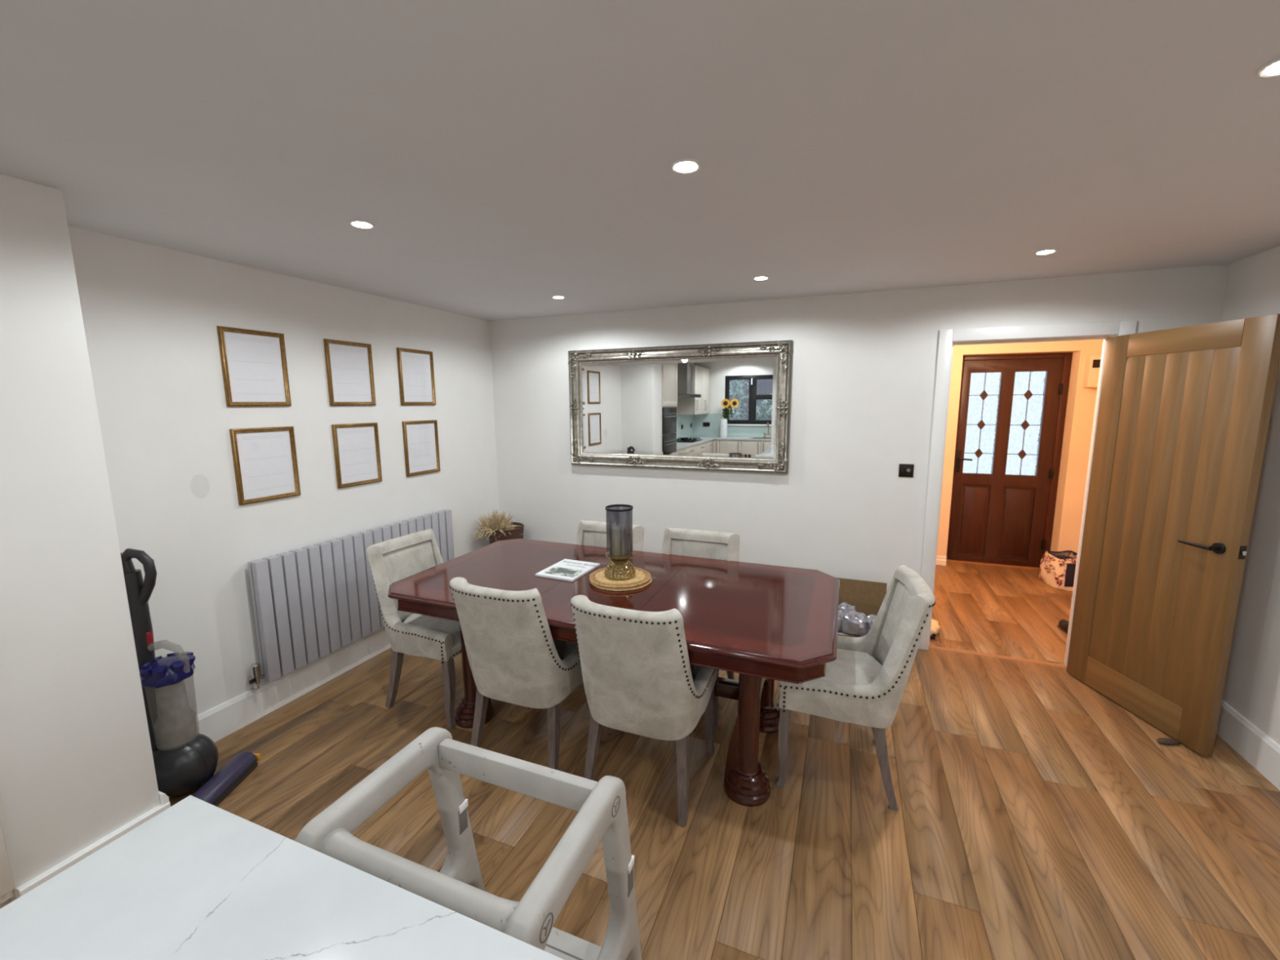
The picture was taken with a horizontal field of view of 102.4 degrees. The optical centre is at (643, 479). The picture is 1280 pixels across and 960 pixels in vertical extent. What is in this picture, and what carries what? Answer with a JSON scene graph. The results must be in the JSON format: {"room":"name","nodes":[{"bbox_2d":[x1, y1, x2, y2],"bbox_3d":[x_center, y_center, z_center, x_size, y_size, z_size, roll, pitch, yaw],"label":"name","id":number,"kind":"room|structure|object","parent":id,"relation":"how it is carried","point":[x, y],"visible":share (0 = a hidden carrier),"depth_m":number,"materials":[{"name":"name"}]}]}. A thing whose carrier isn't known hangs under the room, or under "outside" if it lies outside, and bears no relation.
{"room":"dining room","nodes":[
{"label":"dining room","id":0,"kind":"room"},
{"bbox_2d":[0,173,160,902],"bbox_3d":[-2.314,0.228,1.806,0.802,2.339,0.380,3,9,21],"label":"wall pier","id":1,"kind":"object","parent":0,"point":[77,764],"visible":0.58,"depth_m":1.68,"materials":[{"name":"white paint"}]},
{"bbox_2d":[16,801,170,897],"bbox_3d":[-1.919,1.341,1.829,0.022,0.125,0.394,3,9,21],"label":"baseboard","id":2,"kind":"structure","parent":1,"relation":"attached to","point":[58,868],"depth_m":1.79,"materials":[{"name":"white wood"}]},
{"bbox_2d":[67,226,498,715],"bbox_3d":[-1.821,0.000,3.325,0.100,2.339,2.840,3,9,21],"label":"wall","id":3,"kind":"structure","parent":0,"point":[152,314],"depth_m":2.57,"materials":[{"name":"white paint"}]},
{"bbox_2d":[158,791,168,804],"bbox_3d":[-2.063,1.283,2.082,0.470,0.168,0.018,3,9,21],"label":"baseboard","id":4,"kind":"structure","parent":3,"relation":"attached to","point":[164,798],"depth_m":1.99,"materials":[{"name":"white wood"}]},
{"bbox_2d":[191,474,208,497],"bbox_3d":[-2.109,0.034,2.448,0.001,0.115,0.075,3,9,21],"label":"scuff","id":5,"kind":"object","parent":3,"relation":"attached to","point":[199,483],"visible":1,"depth_m":2.45,"materials":[{"name":"white paint"}]},
{"bbox_2d":[216,325,291,406],"bbox_3d":[-1.990,-0.570,2.649,0.018,0.385,0.313,3,9,21],"label":"picture frame","id":6,"kind":"object","parent":3,"relation":"attached to","point":[254,365],"visible":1,"depth_m":2.64,"materials":[{"name":"white paper"}]},
{"bbox_2d":[230,336,280,394],"bbox_3d":[-1.992,-0.580,2.651,0.001,0.279,0.218,3,9,21],"label":"print","id":7,"kind":"object","parent":6,"relation":"attached to","point":[255,361],"depth_m":2.64},
{"bbox_2d":[229,426,300,505],"bbox_3d":[-1.987,-0.080,2.721,0.018,0.385,0.313,3,9,21],"label":"picture frame","id":8,"kind":"object","parent":3,"relation":"attached to","point":[265,464],"visible":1,"depth_m":2.71,"materials":[{"name":"white paper"}]},
{"bbox_2d":[242,434,290,491],"bbox_3d":[-1.989,-0.090,2.723,0.001,0.279,0.218,3,9,21],"label":"print","id":9,"kind":"object","parent":8,"relation":"attached to","point":[266,458],"depth_m":2.72},
{"bbox_2d":[195,626,391,742],"bbox_3d":[-1.777,1.083,3.417,0.018,0.168,2.740,3,9,21],"label":"baseboard","id":10,"kind":"structure","parent":3,"relation":"attached to","point":[224,719],"depth_m":2.86,"materials":[{"name":"white wood"}]},
{"bbox_2d":[323,338,376,405],"bbox_3d":[-1.790,-0.646,3.154,0.018,0.385,0.313,3,9,21],"label":"picture frame","id":11,"kind":"object","parent":3,"relation":"attached to","point":[348,365],"visible":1,"depth_m":3.14,"materials":[{"name":"white paper"}]},
{"bbox_2d":[333,346,368,395],"bbox_3d":[-1.792,-0.656,3.156,0.001,0.279,0.218,3,9,21],"label":"print","id":12,"kind":"object","parent":11,"relation":"attached to","point":[350,364],"depth_m":3.15},
{"bbox_2d":[247,509,454,691],"bbox_3d":[-1.763,0.673,3.285,0.099,0.697,1.466,3,9,21],"label":"radiator","id":13,"kind":"object","parent":3,"relation":"attached to","point":[309,602],"visible":0.73,"depth_m":2.93,"materials":[{"name":"grey metal"}]},
{"bbox_2d":[331,422,382,488],"bbox_3d":[-1.787,-0.156,3.227,0.018,0.385,0.313,3,9,21],"label":"picture frame","id":14,"kind":"object","parent":3,"relation":"attached to","point":[356,446],"visible":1,"depth_m":3.22,"materials":[{"name":"white paper"}]},
{"bbox_2d":[341,429,374,477],"bbox_3d":[-1.789,-0.166,3.229,0.001,0.279,0.218,3,9,21],"label":"print","id":15,"kind":"object","parent":14,"relation":"attached to","point":[357,446],"depth_m":3.23},
{"bbox_2d":[396,347,435,404],"bbox_3d":[-1.598,-0.719,3.639,0.018,0.385,0.313,3,9,21],"label":"picture frame","id":16,"kind":"object","parent":3,"relation":"attached to","point":[415,367],"visible":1,"depth_m":3.63,"materials":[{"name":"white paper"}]},
{"bbox_2d":[404,355,430,396],"bbox_3d":[-1.600,-0.729,3.641,0.001,0.279,0.218,3,9,21],"label":"print","id":17,"kind":"object","parent":16,"relation":"attached to","point":[417,367],"depth_m":3.64},
{"bbox_2d":[402,419,439,476],"bbox_3d":[-1.595,-0.229,3.711,0.018,0.385,0.313,3,9,21],"label":"picture frame","id":18,"kind":"object","parent":3,"relation":"attached to","point":[420,437],"visible":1,"depth_m":3.70,"materials":[{"name":"white paper"}]},
{"bbox_2d":[408,426,433,466],"bbox_3d":[-1.597,-0.239,3.713,0.001,0.279,0.218,3,9,21],"label":"print","id":19,"kind":"object","parent":18,"relation":"attached to","point":[420,437],"depth_m":3.71},
{"bbox_2d":[0,0,1279,320],"bbox_3d":[-0.536,-0.868,0.290,5.105,0.251,7.250,3,9,21],"label":"ceiling","id":20,"kind":"structure","parent":0,"point":[504,158],"depth_m":1.36,"materials":[{"name":"white paint"}]},
{"bbox_2d":[349,219,374,228],"bbox_3d":[-1.090,-0.989,1.992,0.086,0.014,0.086,3,9,21],"label":"recessed light","id":21,"kind":"object","parent":20,"relation":"in","point":[356,223],"visible":0.99,"depth_m":1.98,"materials":[{"name":"white"}]},
{"bbox_2d":[551,295,564,298],"bbox_3d":[-0.557,-1.197,3.377,0.086,0.014,0.086,3,9,21],"label":"recessed light","id":22,"kind":"object","parent":20,"relation":"in","point":[553,296],"visible":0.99,"depth_m":3.37,"materials":[{"name":"white"}]},
{"bbox_2d":[671,158,700,173],"bbox_3d":[0.125,-0.926,1.520,0.086,0.014,0.086,3,9,21],"label":"recessed light","id":23,"kind":"object","parent":20,"relation":"in","point":[685,166],"visible":1,"depth_m":1.51,"materials":[{"name":"white"}]},
{"bbox_2d":[752,275,768,279],"bbox_3d":[0.660,-1.133,2.894,0.086,0.014,0.086,3,9,21],"label":"recessed light","id":24,"kind":"object","parent":20,"relation":"in","point":[757,277],"visible":1,"depth_m":2.88,"materials":[{"name":"white"}]},
{"bbox_2d":[1034,248,1057,254],"bbox_3d":[1.888,-1.070,2.418,0.086,0.014,0.086,3,9,21],"label":"recessed light","id":25,"kind":"object","parent":20,"relation":"in","point":[1045,251],"visible":1,"depth_m":2.41,"materials":[{"name":"white"}]},
{"bbox_2d":[1257,57,1279,77],"bbox_3d":[1.344,-0.867,1.071,0.086,0.014,0.086,3,9,21],"label":"recessed light","id":26,"kind":"object","parent":20,"relation":"in","point":[1272,68],"visible":1,"depth_m":1.09,"materials":[{"name":"white"}]},
{"bbox_2d":[168,561,1279,959],"bbox_3d":[0.092,1.476,1.670,5.500,0.120,9.600,3,9,21],"label":"floor","id":27,"kind":"structure","parent":0,"point":[1038,816],"depth_m":2.08,"materials":[{"name":"brown wood"}]},
{"bbox_2d":[0,822,13,908],"bbox_3d":[-2.403,0.319,1.299,0.704,2.310,0.640,3,9,21],"label":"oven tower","id":28,"kind":"object","parent":27,"relation":"on","point":[6,886],"visible":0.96,"depth_m":1.60,"materials":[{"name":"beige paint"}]},
{"bbox_2d":[120,548,260,806],"bbox_3d":[-1.955,0.811,2.152,0.361,1.083,0.323,-1,8,-3],"label":"upright hoover","id":29,"kind":"object","parent":27,"relation":"on","point":[185,760],"visible":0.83,"depth_m":2.13,"materials":[{"name":"grey plastic"}]},
{"bbox_2d":[366,528,461,728],"bbox_3d":[-1.153,0.787,2.894,0.587,0.910,0.520,3,9,23],"label":"dining chair","id":30,"kind":"object","parent":27,"relation":"on","point":[396,559],"visible":0.56,"depth_m":2.73,"materials":[{"name":"white fabric"}]},
{"bbox_2d":[382,540,436,622],"bbox_3d":[-1.326,0.587,2.940,0.118,0.404,0.376,3,9,23],"label":"cushion","id":31,"kind":"object","parent":30,"relation":"on","point":[400,562],"depth_m":2.92,"materials":[{"name":"beige fabric"}]},
{"bbox_2d":[293,727,641,959],"bbox_3d":[-0.308,1.049,1.091,0.497,0.900,0.550,3,9,21],"label":"tower","id":32,"kind":"object","parent":27,"relation":"on","point":[458,886],"visible":0.81,"depth_m":1.04,"materials":[{"name":"beige paint"}]},
{"bbox_2d":[471,509,524,544],"bbox_3d":[-1.188,0.637,4.302,0.361,0.784,0.406,3,9,21],"label":"planter","id":33,"kind":"object","parent":27,"relation":"on","point":[495,526],"visible":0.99,"depth_m":4.20,"materials":[{"name":"wicker"}]},
{"bbox_2d":[488,522,524,544],"bbox_3d":[-1.150,0.705,4.355,0.300,0.635,0.300,3,9,21],"label":"basket","id":34,"kind":"object","parent":33,"relation":"on","point":[515,531],"depth_m":4.20,"materials":[{"name":"wicker"}]},
{"bbox_2d":[448,577,582,769],"bbox_3d":[-0.536,0.853,2.425,0.520,0.910,0.587,3,9,21],"label":"dining chair","id":35,"kind":"object","parent":27,"relation":"on","point":[513,656],"visible":0.87,"depth_m":2.19,"materials":[{"name":"white fabric"}]},
{"bbox_2d":[575,520,644,551],"bbox_3d":[-0.291,0.754,3.086,0.520,0.910,0.587,3,9,21],"label":"dining chair","id":36,"kind":"object","parent":27,"relation":"on","point":[590,533],"visible":0.2,"depth_m":3.25,"materials":[{"name":"white fabric"}]},
{"bbox_2d":[582,530,632,550],"bbox_3d":[-0.224,0.537,3.229,0.376,0.404,0.118,3,9,21],"label":"cushion","id":37,"kind":"object","parent":36,"relation":"on","point":[590,538],"depth_m":3.26,"materials":[{"name":"beige fabric"}]},
{"bbox_2d":[387,538,839,806],"bbox_3d":[-0.137,0.887,2.655,2.105,0.760,1.080,3,9,21],"label":"dining table","id":38,"kind":"object","parent":27,"relation":"on","point":[763,624],"visible":0.59,"depth_m":2.37,"materials":[{"name":"brown wood"}]},
{"bbox_2d":[535,559,599,581],"bbox_3d":[-0.399,0.483,2.760,0.234,0.009,0.286,3,9,24],"label":"magazine","id":39,"kind":"object","parent":38,"relation":"on","point":[569,570],"visible":1,"depth_m":2.74,"materials":[{"name":"white paper"}]},
{"bbox_2d":[543,566,584,577],"bbox_3d":[-0.418,0.487,2.708,0.183,0.001,0.112,3,9,24],"label":"photo","id":40,"kind":"object","parent":39,"relation":"on","point":[560,571],"depth_m":2.71},
{"bbox_2d":[554,568,577,574],"bbox_3d":[-0.407,0.486,2.712,0.110,0.001,0.055,3,9,24],"label":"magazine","id":41,"kind":"object","parent":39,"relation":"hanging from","point":[563,571],"depth_m":2.71,"materials":[{"name":"grey paper"}]},
{"bbox_2d":[590,577,652,591],"bbox_3d":[-0.113,0.505,2.601,0.313,0.009,0.312,3,9,21],"label":"placemat","id":42,"kind":"object","parent":38,"relation":"on","point":[650,580],"visible":0.14,"depth_m":2.47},
{"bbox_2d":[589,578,647,588],"bbox_3d":[-0.122,0.497,2.597,0.301,0.009,0.300,3,9,21],"label":"placemat","id":43,"kind":"object","parent":42,"relation":"on","point":[598,585],"visible":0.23,"depth_m":2.47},
{"bbox_2d":[589,566,650,587],"bbox_3d":[-0.118,0.489,2.596,0.309,0.009,0.309,3,9,21],"label":"placemat","id":44,"kind":"object","parent":43,"relation":"on","point":[597,577],"visible":0.51,"depth_m":2.53,"materials":[{"name":"beige wood"}]},
{"bbox_2d":[604,504,635,580],"bbox_3d":[-0.119,0.310,2.570,0.161,0.351,0.160,-8,12,-43],"label":"candle holder","id":45,"kind":"object","parent":44,"relation":"on","point":[620,568],"visible":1,"depth_m":2.54,"materials":[{"name":"gold metal"}]},
{"bbox_2d":[612,525,626,555],"bbox_3d":[-0.119,0.302,2.569,0.076,0.140,0.076,3,9,21],"label":"candle","id":46,"kind":"object","parent":45,"relation":"on","point":[620,532],"depth_m":2.54,"materials":[{"name":"wax"}]},
{"bbox_2d":[570,595,718,826],"bbox_3d":[0.017,0.882,2.208,0.520,0.910,0.587,3,9,21],"label":"dining chair","id":47,"kind":"object","parent":27,"relation":"on","point":[639,678],"visible":0.99,"depth_m":1.98,"materials":[{"name":"beige fabric"}]},
{"bbox_2d":[661,528,739,732],"bbox_3d":[0.255,0.782,2.873,0.520,0.910,0.587,3,9,21],"label":"dining chair","id":48,"kind":"object","parent":27,"relation":"on","point":[676,541],"visible":0.2,"depth_m":3.02,"materials":[{"name":"beige fabric"}]},
{"bbox_2d":[670,539,728,559],"bbox_3d":[0.322,0.565,3.017,0.376,0.404,0.118,3,9,21],"label":"cushion","id":49,"kind":"object","parent":48,"relation":"on","point":[705,548],"depth_m":3.02,"materials":[{"name":"beige fabric"}]},
{"bbox_2d":[776,564,935,810],"bbox_3d":[0.916,0.863,2.296,0.587,0.910,0.520,2,9,17],"label":"dining chair","id":50,"kind":"object","parent":27,"relation":"on","point":[865,684],"visible":0.83,"depth_m":2.10,"materials":[{"name":"beige fabric"}]},
{"bbox_2d":[875,579,911,665],"bbox_3d":[1.093,0.680,2.213,0.118,0.404,0.376,2,9,17],"label":"cushion","id":51,"kind":"object","parent":50,"relation":"on","point":[894,615],"depth_m":2.33,"materials":[{"name":"grey fabric"}]},
{"bbox_2d":[837,577,887,637],"bbox_3d":[1.359,0.929,3.365,0.420,0.450,0.370,3,9,21],"label":"cardboard box","id":52,"kind":"object","parent":27,"relation":"on","point":[868,597],"visible":0.09,"depth_m":3.48,"materials":[{"name":"brown cardboard"}]},
{"bbox_2d":[837,630,866,636],"bbox_3d":[1.373,1.060,3.392,0.320,0.170,0.260,3,9,21],"label":"parcel","id":53,"kind":"object","parent":52,"relation":"in","point":[841,632],"visible":0.02,"depth_m":3.29,"materials":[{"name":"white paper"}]},
{"bbox_2d":[837,609,843,631],"bbox_3d":[1.233,0.913,3.346,0.158,0.142,0.130,0,8,1],"label":"packet","id":54,"kind":"object","parent":53,"relation":"on","point":[839,624],"visible":0.21,"depth_m":3.29,"materials":[{"name":"silver metal"}]},
{"bbox_2d":[838,601,856,612],"bbox_3d":[1.346,0.888,3.433,0.137,0.126,0.127,-5,10,-29],"label":"packet","id":55,"kind":"object","parent":53,"relation":"on","point":[844,606],"visible":0.43,"depth_m":3.40,"materials":[{"name":"silver metal"}]},
{"bbox_2d":[840,609,866,636],"bbox_3d":[1.339,0.917,3.283,0.171,0.146,0.139,5,10,33],"label":"packet","id":56,"kind":"object","parent":53,"relation":"on","point":[853,622],"visible":0.97,"depth_m":3.24,"materials":[{"name":"silver metal"}]},
{"bbox_2d":[865,614,876,633],"bbox_3d":[1.458,0.930,3.262,0.112,0.132,0.132,-1,8,-6],"label":"packet","id":57,"kind":"object","parent":53,"relation":"on","point":[870,619],"visible":0.31,"depth_m":3.24,"materials":[{"name":"silver metal"}]},
{"bbox_2d":[929,617,940,639],"bbox_3d":[2.060,1.059,3.705,0.132,0.083,0.270,4,10,28],"label":"slipper","id":58,"kind":"object","parent":27,"relation":"on","point":[935,627],"visible":0.44,"depth_m":3.62,"materials":[{"name":"white fabric"}]},
{"bbox_2d":[928,644,1066,667],"bbox_3d":[2.289,1.150,3.355,0.776,0.006,0.045,3,9,21],"label":"threshold","id":59,"kind":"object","parent":27,"relation":"on","point":[930,646],"depth_m":3.34,"materials":[{"name":"brown wood"}]},
{"bbox_2d":[1039,550,1077,591],"bbox_3d":[3.787,0.804,4.634,0.291,0.287,0.377,1,8,7],"label":"shopping bag","id":60,"kind":"object","parent":27,"relation":"on","point":[1057,569],"visible":0.71,"depth_m":4.56,"materials":[{"name":"fabric"}]},
{"bbox_2d":[1057,618,1069,634],"bbox_3d":[3.056,1.053,3.659,0.096,0.095,0.262,1,9,11],"label":"shoe","id":61,"kind":"object","parent":27,"relation":"on","point":[1063,624],"visible":0.3,"depth_m":3.71,"materials":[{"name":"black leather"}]},
{"bbox_2d":[1156,737,1180,744],"bbox_3d":[2.540,1.268,2.491,0.104,0.020,0.044,0,8,1],"label":"wedge","id":62,"kind":"object","parent":27,"relation":"on","point":[1163,740],"visible":1,"depth_m":2.48,"materials":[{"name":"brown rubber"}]},
{"bbox_3d":[-0.904,1.257,-0.285,0.921,0.900,1.873,3,9,21],"label":"cabinet","id":63,"kind":"object","parent":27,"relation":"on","visible":0},
{"bbox_2d":[0,795,564,959],"bbox_3d":[-0.829,0.782,-0.224,0.931,0.020,2.233,3,9,21],"label":"countertop","id":64,"kind":"structure","parent":63,"relation":"on","point":[198,879],"depth_m":0.75,"materials":[{"name":"white stone"}]},
{"bbox_2d":[489,263,1229,591],"bbox_3d":[1.102,-0.066,3.645,5.105,2.339,0.100,3,9,21],"label":"wall","id":65,"kind":"structure","parent":0,"point":[863,384],"depth_m":3.53,"materials":[{"name":"white paint"}]},
{"bbox_2d":[568,340,792,473],"bbox_3d":[0.205,-0.529,3.840,1.717,0.908,0.067,3,9,21],"label":"wall mirror","id":66,"kind":"object","parent":65,"relation":"attached to","point":[726,406],"visible":1,"depth_m":3.82,"materials":[{"name":"silver metal"}]},
{"bbox_2d":[898,463,914,477],"bbox_3d":[1.706,-0.055,3.341,0.086,0.086,0.022,3,9,21],"label":"light switch","id":67,"kind":"object","parent":65,"relation":"attached to","point":[905,470],"visible":1,"depth_m":3.34,"materials":[{"name":"brown metal"}]},
{"bbox_2d":[917,320,1137,666],"bbox_3d":[2.289,0.125,3.196,0.949,2.079,0.124,3,9,21],"label":"door frame","id":68,"kind":"structure","parent":65,"relation":"attached to","point":[948,338],"depth_m":3.16,"materials":[{"name":"white wood"}]},
{"bbox_2d":[1066,313,1279,756],"bbox_3d":[2.600,0.251,2.611,0.157,1.981,0.773,-1,8,-1],"label":"door","id":69,"kind":"structure","parent":65,"relation":"in","point":[1184,412],"depth_m":2.51,"materials":[{"name":"brown wood"}]},
{"bbox_2d":[936,339,1102,556],"bbox_3d":[3.040,-0.311,5.218,2.750,2.339,0.300,3,9,21],"label":"wall","id":70,"kind":"structure","parent":0,"point":[1081,402],"depth_m":4.78,"materials":[{"name":"white paint"}]},
{"bbox_2d":[935,555,946,565],"bbox_3d":[2.432,0.795,5.452,1.355,0.090,0.020,3,9,21],"label":"baseboard","id":71,"kind":"structure","parent":70,"relation":"attached to","point":[940,560],"depth_m":5.22,"materials":[{"name":"white wood"}]},
{"bbox_2d":[946,352,1072,569],"bbox_3d":[3.549,-0.164,5.073,0.907,2.084,0.137,3,9,21],"label":"door","id":72,"kind":"structure","parent":70,"relation":"in","point":[1012,407],"depth_m":5.06,"materials":[{"name":"brown wood"}]},
{"bbox_2d":[1082,355,1101,390],"bbox_3d":[4.021,-0.887,4.524,0.215,0.390,0.103,3,9,21],"label":"meter box","id":73,"kind":"object","parent":70,"relation":"attached to","point":[1092,365],"visible":0.43,"depth_m":4.50,"materials":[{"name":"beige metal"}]},
{"bbox_2d":[1220,245,1279,745],"bbox_3d":[1.792,0.432,-0.464,0.100,2.550,7.100,3,9,21],"label":"wall","id":74,"kind":"structure","parent":0,"point":[1251,687],"depth_m":2.37,"materials":[{"name":"white paint"}]},
{"bbox_2d":[1216,699,1279,790],"bbox_3d":[1.763,1.601,-0.222,0.018,0.168,7.000,3,9,21],"label":"baseboard","id":75,"kind":"structure","parent":74,"relation":"attached to","point":[1254,745],"depth_m":2.35,"materials":[{"name":"white wood"}]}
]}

